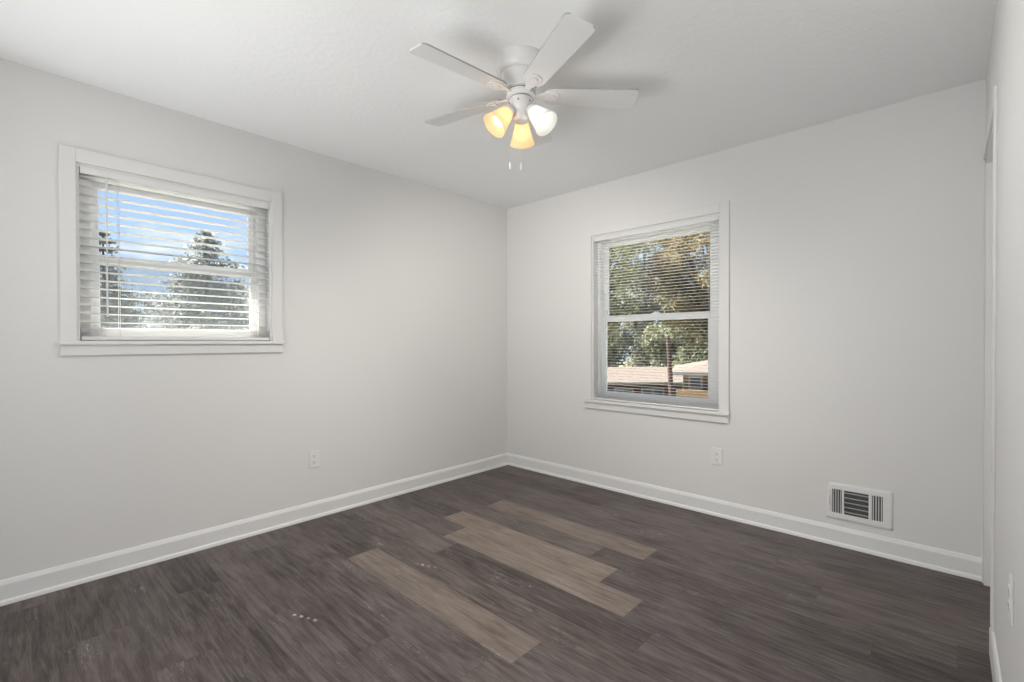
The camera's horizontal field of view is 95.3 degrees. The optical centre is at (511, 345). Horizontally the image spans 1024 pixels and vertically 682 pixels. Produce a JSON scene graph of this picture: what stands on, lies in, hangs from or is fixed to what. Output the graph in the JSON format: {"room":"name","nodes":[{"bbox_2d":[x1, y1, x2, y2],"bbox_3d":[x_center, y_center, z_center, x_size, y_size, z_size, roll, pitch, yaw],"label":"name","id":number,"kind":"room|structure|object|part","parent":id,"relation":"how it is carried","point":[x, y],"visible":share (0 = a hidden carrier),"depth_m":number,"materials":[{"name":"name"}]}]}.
{"room":"empty bedroom","nodes":[
{"label":"empty bedroom","id":0,"kind":"room"},
{"bbox_2d":[0,58,507,579],"bbox_3d":[-2.213,-0.065,2.255,0.130,2.440,6.458,0,1,43],"label":"wall","id":1,"kind":"structure","parent":0,"point":[391,366],"depth_m":2.78,"materials":[{"name":"paint"}]},
{"bbox_2d":[59,144,283,355],"bbox_3d":[-1.849,-0.458,2.628,0.177,1.003,1.019,0,1,43],"label":"window","id":2,"kind":"structure","parent":1,"relation":"in","point":[71,159],"depth_m":2.47,"materials":[{"name":"paint"}]},
{"bbox_3d":[-1.827,-0.019,2.610,0.117,0.020,1.019,0,1,43],"label":"sill","id":3,"kind":"part","parent":2,"relation":"part of","materials":[{"name":"paint"}]},
{"bbox_3d":[-1.883,-0.455,2.659,0.085,0.853,0.871,0,1,43],"label":"frame","id":4,"kind":"part","parent":2,"relation":"part of","materials":[{"name":"plastic"}]},
{"bbox_3d":[-1.904,-0.641,2.678,0.023,0.417,0.779,0,1,43],"label":"sash","id":5,"kind":"part","parent":2,"relation":"part of","materials":[{"name":"plastic"}]},
{"bbox_2d":[79,166,268,339],"bbox_3d":[-1.823,-0.456,2.603,0.069,0.849,0.865,0,1,43],"label":"window blind","id":6,"kind":"object","parent":2,"relation":"attached to","point":[86,173],"visible":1,"depth_m":2.54,"materials":[{"name":"white plastic"}]},
{"bbox_3d":[-2.023,-0.449,2.401,0.056,0.800,0.003,0,1,43],"label":"ladder cord","id":7,"kind":"part","parent":6,"relation":"part of","materials":[{"name":"white fabric"}]},
{"bbox_3d":[-1.828,-0.041,2.611,0.050,0.019,0.863,0,1,43],"label":"rail","id":8,"kind":"part","parent":6,"relation":"part of","materials":[{"name":"white plastic"}]},
{"bbox_3d":[-1.592,-0.453,2.860,0.056,0.800,0.003,0,1,43],"label":"ladder cord","id":9,"kind":"part","parent":6,"relation":"part of","materials":[{"name":"white fabric"}]},
{"bbox_3d":[-1.879,-0.262,2.658,0.030,0.417,0.779,0,1,43],"label":"sash","id":10,"kind":"part","parent":2,"relation":"part of","materials":[{"name":"plastic"}]},
{"bbox_2d":[0,453,507,606],"bbox_3d":[-1.292,1.092,3.130,0.024,0.108,3.678,0,1,43],"label":"baseboard","id":11,"kind":"structure","parent":1,"relation":"attached to","point":[30,585],"depth_m":2.66,"materials":[{"name":"paint"}]},
{"bbox_2d":[309,450,319,468],"bbox_3d":[-1.318,0.754,3.111,0.008,0.115,0.070,0,1,43],"label":"wall outlet","id":12,"kind":"object","parent":1,"relation":"attached to","point":[314,461],"visible":1,"depth_m":3.11,"materials":[{"name":"plastic"}]},
{"bbox_2d":[0,465,992,681],"bbox_3d":[-0.953,1.202,1.008,3.464,0.080,6.348,0,1,43],"label":"floor","id":13,"kind":"structure","parent":0,"point":[507,573],"depth_m":2.07,"materials":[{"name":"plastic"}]},
{"bbox_2d":[0,0,996,208],"bbox_3d":[-0.942,-1.339,1.049,3.624,0.120,6.458,0,1,43],"label":"ceiling","id":14,"kind":"structure","parent":0,"point":[339,79],"depth_m":2.15,"materials":[{"name":"white paint"}]},
{"bbox_2d":[410,12,638,170],"bbox_3d":[0.014,-1.041,2.100,1.034,0.495,1.019,0,1,43],"label":"ceiling fan","id":15,"kind":"object","parent":14,"relation":"hanging from","point":[520,69],"visible":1,"depth_m":2.04,"materials":[{"name":"metal"}]},
{"bbox_3d":[-0.200,-1.132,1.904,0.434,0.032,0.123,0,1,-40],"label":"fan blade","id":16,"kind":"part","parent":15,"relation":"part of","materials":[{"name":"white wood"}]},
{"bbox_3d":[-0.228,-1.135,2.273,0.434,0.032,0.123,0,1,32],"label":"fan blade","id":17,"kind":"part","parent":15,"relation":"part of","materials":[{"name":"white wood"}]},
{"bbox_3d":[-0.049,-1.010,2.068,0.058,0.077,0.073,0,1,43],"label":"light bulb","id":18,"kind":"part","parent":15,"relation":"part of","materials":[{"name":"white glass"}]},
{"bbox_3d":[-0.066,-0.997,2.066,0.114,0.136,0.133,0,1,43],"label":"lamp shade","id":19,"kind":"part","parent":15,"relation":"part of","materials":[{"name":"yellow glass"}]},
{"bbox_2d":[505,104,514,115],"bbox_3d":[-0.011,-1.054,2.087,0.058,0.062,0.068,0,1,43],"label":"socket","id":20,"kind":"object","parent":15,"relation":"attached to","point":[509,108],"depth_m":2.06,"materials":[{"name":"metal"}]},
{"bbox_3d":[0.046,-0.998,2.227,0.122,0.136,0.128,0,1,43],"label":"lamp shade","id":21,"kind":"part","parent":15,"relation":"part of","materials":[{"name":"yellow glass"}]},
{"bbox_2d":[526,103,535,114],"bbox_3d":[0.086,-1.054,2.079,0.068,0.062,0.057,0,1,43],"label":"socket","id":22,"kind":"object","parent":15,"relation":"attached to","point":[530,107],"depth_m":2.05,"materials":[{"name":"metal"}]},
{"bbox_3d":[0.114,-1.137,2.414,0.123,0.032,0.434,0,0,14],"label":"fan blade","id":23,"kind":"part","parent":15,"relation":"part of","materials":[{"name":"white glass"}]},
{"bbox_3d":[0.121,-1.010,2.056,0.074,0.077,0.058,0,1,43],"label":"light bulb","id":24,"kind":"part","parent":15,"relation":"part of","materials":[{"name":"white glass"}]},
{"bbox_3d":[0.134,-0.997,2.050,0.134,0.136,0.117,0,1,43],"label":"lamp shade","id":25,"kind":"part","parent":15,"relation":"part of","materials":[{"name":"white glass"}]},
{"bbox_3d":[0.160,-1.132,1.817,0.123,0.032,0.434,0,0,-22],"label":"fan blade","id":26,"kind":"part","parent":15,"relation":"part of","materials":[{"name":"white wood"}]},
{"bbox_3d":[0.354,-1.135,2.132,0.434,0.032,0.123,0,0,-4],"label":"fan blade","id":27,"kind":"part","parent":15,"relation":"part of","materials":[{"name":"white wood"}]},
{"bbox_2d":[507,79,985,557],"bbox_3d":[1.256,-0.081,3.338,3.444,2.440,0.130,0,1,43],"label":"wall","id":28,"kind":"structure","parent":0,"point":[857,240],"depth_m":2.74,"materials":[{"name":"paint"}]},
{"bbox_2d":[584,201,729,423],"bbox_3d":[1.063,-0.224,3.505,1.137,1.468,0.177,0,1,43],"label":"window","id":29,"kind":"structure","parent":28,"relation":"in","point":[720,341],"depth_m":3.42,"materials":[{"name":"paint"}]},
{"bbox_2d":[594,215,718,410],"bbox_3d":[1.038,-0.222,3.479,0.983,1.315,0.033,0,1,43],"label":"window blind","id":30,"kind":"object","parent":29,"relation":"attached to","point":[704,406],"visible":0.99,"depth_m":3.42,"materials":[{"name":"white plastic"}]},
{"bbox_3d":[0.746,-0.216,3.756,0.002,1.274,0.030,0,1,43],"label":"ladder cord","id":31,"kind":"part","parent":30,"relation":"part of","materials":[{"name":"white fabric"}]},
{"bbox_3d":[1.041,0.429,3.485,0.981,0.013,0.025,0,1,43],"label":"rail","id":32,"kind":"part","parent":30,"relation":"part of","materials":[{"name":"white plastic"}]},
{"bbox_3d":[1.351,-0.213,3.188,0.002,1.274,0.030,0,1,43],"label":"ladder cord","id":33,"kind":"part","parent":30,"relation":"part of","materials":[{"name":"white fabric"}]},
{"bbox_3d":[1.044,0.449,3.489,1.137,0.020,0.117,0,1,43],"label":"sill","id":34,"kind":"part","parent":29,"relation":"part of","materials":[{"name":"paint"}]},
{"bbox_3d":[1.078,0.084,3.551,0.896,0.657,0.030,0,1,43],"label":"sash","id":35,"kind":"part","parent":29,"relation":"part of","materials":[{"name":"glass"}]},
{"bbox_3d":[1.100,-0.524,3.571,0.896,0.648,0.023,0,1,43],"label":"sash","id":36,"kind":"part","parent":29,"relation":"part of","materials":[{"name":"plastic"}]},
{"bbox_3d":[1.095,-0.221,3.539,0.989,1.318,0.085,0,1,43],"label":"frame","id":37,"kind":"part","parent":29,"relation":"part of","materials":[{"name":"plastic"}]},
{"bbox_2d":[712,447,721,465],"bbox_3d":[1.378,0.744,3.136,0.070,0.115,0.008,0,1,43],"label":"wall outlet","id":38,"kind":"object","parent":28,"relation":"attached to","point":[716,452],"visible":1,"depth_m":3.13,"materials":[{"name":"plastic"}]},
{"bbox_2d":[508,453,981,581],"bbox_3d":[1.120,1.085,3.371,3.210,0.108,0.024,0,1,43],"label":"baseboard","id":39,"kind":"structure","parent":28,"relation":"attached to","point":[954,563],"depth_m":2.86,"materials":[{"name":"paint"}]},
{"bbox_2d":[827,481,892,529],"bbox_3d":[1.936,0.890,2.606,0.296,0.204,0.019,0,1,43],"label":"air vent","id":40,"kind":"object","parent":28,"relation":"in","point":[866,506],"visible":1,"depth_m":2.60,"materials":[{"name":"metal"}]},
{"bbox_2d":[984,0,1023,681],"bbox_3d":[0.180,-0.052,-0.082,0.130,2.440,6.328,0,1,43],"label":"wall","id":41,"kind":"structure","parent":0,"point":[1005,69],"depth_m":1.30,"materials":[{"name":"paint"}]},
{"bbox_2d":[982,160,985,582],"bbox_3d":[2.283,0.100,2.256,0.005,2.090,0.043,0,1,43],"label":"trim","id":42,"kind":"structure","parent":41,"relation":"attached to","point":[984,160],"depth_m":2.24,"materials":[{"name":"paint"}]},
{"bbox_2d":[984,127,992,586],"bbox_3d":[2.081,0.131,1.943,0.130,2.035,0.690,0,1,43],"label":"door","id":43,"kind":"structure","parent":41,"relation":"in","point":[989,159],"depth_m":2.22,"materials":[{"name":"paint"}]},
{"bbox_2d":[983,85,997,630],"bbox_3d":[2.010,0.046,1.969,0.009,1.987,0.748,0,1,43],"label":"trim","id":44,"kind":"structure","parent":41,"relation":"attached to","point":[992,120],"depth_m":1.70,"materials":[{"name":"paint"}]},
{"bbox_2d":[989,627,1001,681],"bbox_3d":[0.786,1.107,0.673,0.011,0.108,2.941,0,1,43],"label":"baseboard","id":45,"kind":"structure","parent":41,"relation":"attached to","point":[994,660],"depth_m":1.60,"materials":[{"name":"paint"}]},
{"bbox_2d":[1008,573,1013,626],"bbox_3d":[1.306,0.663,1.222,0.008,0.115,0.070,0,1,43],"label":"wall outlet","id":46,"kind":"object","parent":41,"relation":"attached to","point":[1011,582],"visible":1,"depth_m":1.20,"materials":[{"name":"plastic"}]},
{"label":"outside","id":47,"kind":"structure","parent":0,"visible":0},
{"bbox_3d":[16.461,4.830,39.464,150.000,0.120,140.000,0,1,43],"label":"ground","id":48,"kind":"structure","parent":47,"visible":0},
{"bbox_2d":[99,228,151,327],"bbox_3d":[-26.113,-1.143,30.076,7.094,12.674,6.185,0,1,-34],"label":"tree","id":49,"kind":"object","parent":48,"relation":"on","point":[111,302],"visible":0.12,"depth_m":29.94,"materials":[{"name":"green plant"}]},
{"bbox_2d":[100,290,181,325],"bbox_3d":[-35.419,-0.133,44.557,10.501,10.492,11.629,0,0,24],"label":"tree","id":50,"kind":"object","parent":48,"relation":"on","point":[156,295],"visible":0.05,"depth_m":44.35,"materials":[{"name":"green plant"}]},
{"bbox_2d":[129,230,249,329],"bbox_3d":[-16.913,-0.644,26.137,9.110,11.697,8.954,0,0,-20],"label":"tree","id":51,"kind":"object","parent":48,"relation":"on","point":[166,312],"visible":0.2,"depth_m":25.40,"materials":[{"name":"green plant"}]},
{"bbox_2d":[164,281,249,329],"bbox_3d":[-25.300,-0.361,42.161,11.195,10.942,12.207,0,0,12],"label":"tree","id":52,"kind":"object","parent":48,"relation":"on","point":[237,327],"visible":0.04,"depth_m":40.86,"materials":[{"name":"green plant"}]},
{"bbox_2d":[607,305,643,366],"bbox_3d":[7.861,-0.803,51.598,12.389,11.537,12.140,0,0,-11],"label":"tree","id":53,"kind":"object","parent":48,"relation":"on","point":[615,356],"visible":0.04,"depth_m":49.07,"materials":[{"name":"green plant"}]},
{"bbox_2d":[607,242,649,350],"bbox_3d":[7.190,-3.896,41.688,10.154,17.879,8.827,0,0,7],"label":"tree","id":54,"kind":"object","parent":48,"relation":"on","point":[615,299],"visible":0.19,"depth_m":40.77,"materials":[{"name":"green plant"}]},
{"bbox_2d":[607,367,682,395],"bbox_3d":[3.192,3.220,31.512,15.000,3.600,8.030,0,0,0],"label":"house","id":55,"kind":"structure","parent":48,"relation":"on","point":[643,372],"depth_m":28.02,"materials":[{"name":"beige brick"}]},
{"bbox_3d":[8.442,3.150,28.016,1.200,1.070,0.040,0,0,0],"label":"pane","id":56,"kind":"part","parent":55,"relation":"part of","materials":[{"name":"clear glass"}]},
{"bbox_2d":[609,240,693,366],"bbox_3d":[18.141,-6.819,65.892,14.806,23.307,14.588,0,1,43],"label":"tree","id":57,"kind":"object","parent":48,"relation":"on","point":[636,326],"visible":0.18,"depth_m":63.33,"materials":[{"name":"green plant"}]},
{"bbox_2d":[666,335,673,395],"bbox_3d":[5.852,2.370,16.999,0.488,5.520,0.220,0,0,8],"label":"utility pole","id":58,"kind":"object","parent":48,"relation":"on","point":[668,342],"visible":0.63,"depth_m":16.93,"materials":[{"name":"brown wood"}]},
{"bbox_2d":[640,290,707,387],"bbox_3d":[20.694,-0.621,51.895,12.485,11.832,11.483,0,1,43],"label":"tree","id":59,"kind":"object","parent":48,"relation":"on","point":[659,341],"visible":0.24,"depth_m":51.33,"materials":[{"name":"green plant"}]},
{"bbox_2d":[642,232,709,348],"bbox_3d":[17.544,-4.473,39.622,11.028,19.019,12.032,0,0,-16],"label":"tree","id":60,"kind":"object","parent":48,"relation":"on","point":[688,304],"visible":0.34,"depth_m":39.76,"materials":[{"name":"green plant"}]},
{"bbox_2d":[672,360,707,398],"bbox_3d":[11.674,2.757,21.634,8.000,4.640,6.860,0,0,20],"label":"house","id":61,"kind":"structure","parent":48,"relation":"on","point":[688,370],"depth_m":20.59,"materials":[{"name":"beige"}]},
{"bbox_3d":[8.141,1.632,20.697,0.420,0.440,0.040,0,0,20],"label":"pane","id":62,"kind":"part","parent":61,"relation":"part of","materials":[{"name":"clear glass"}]}
]}

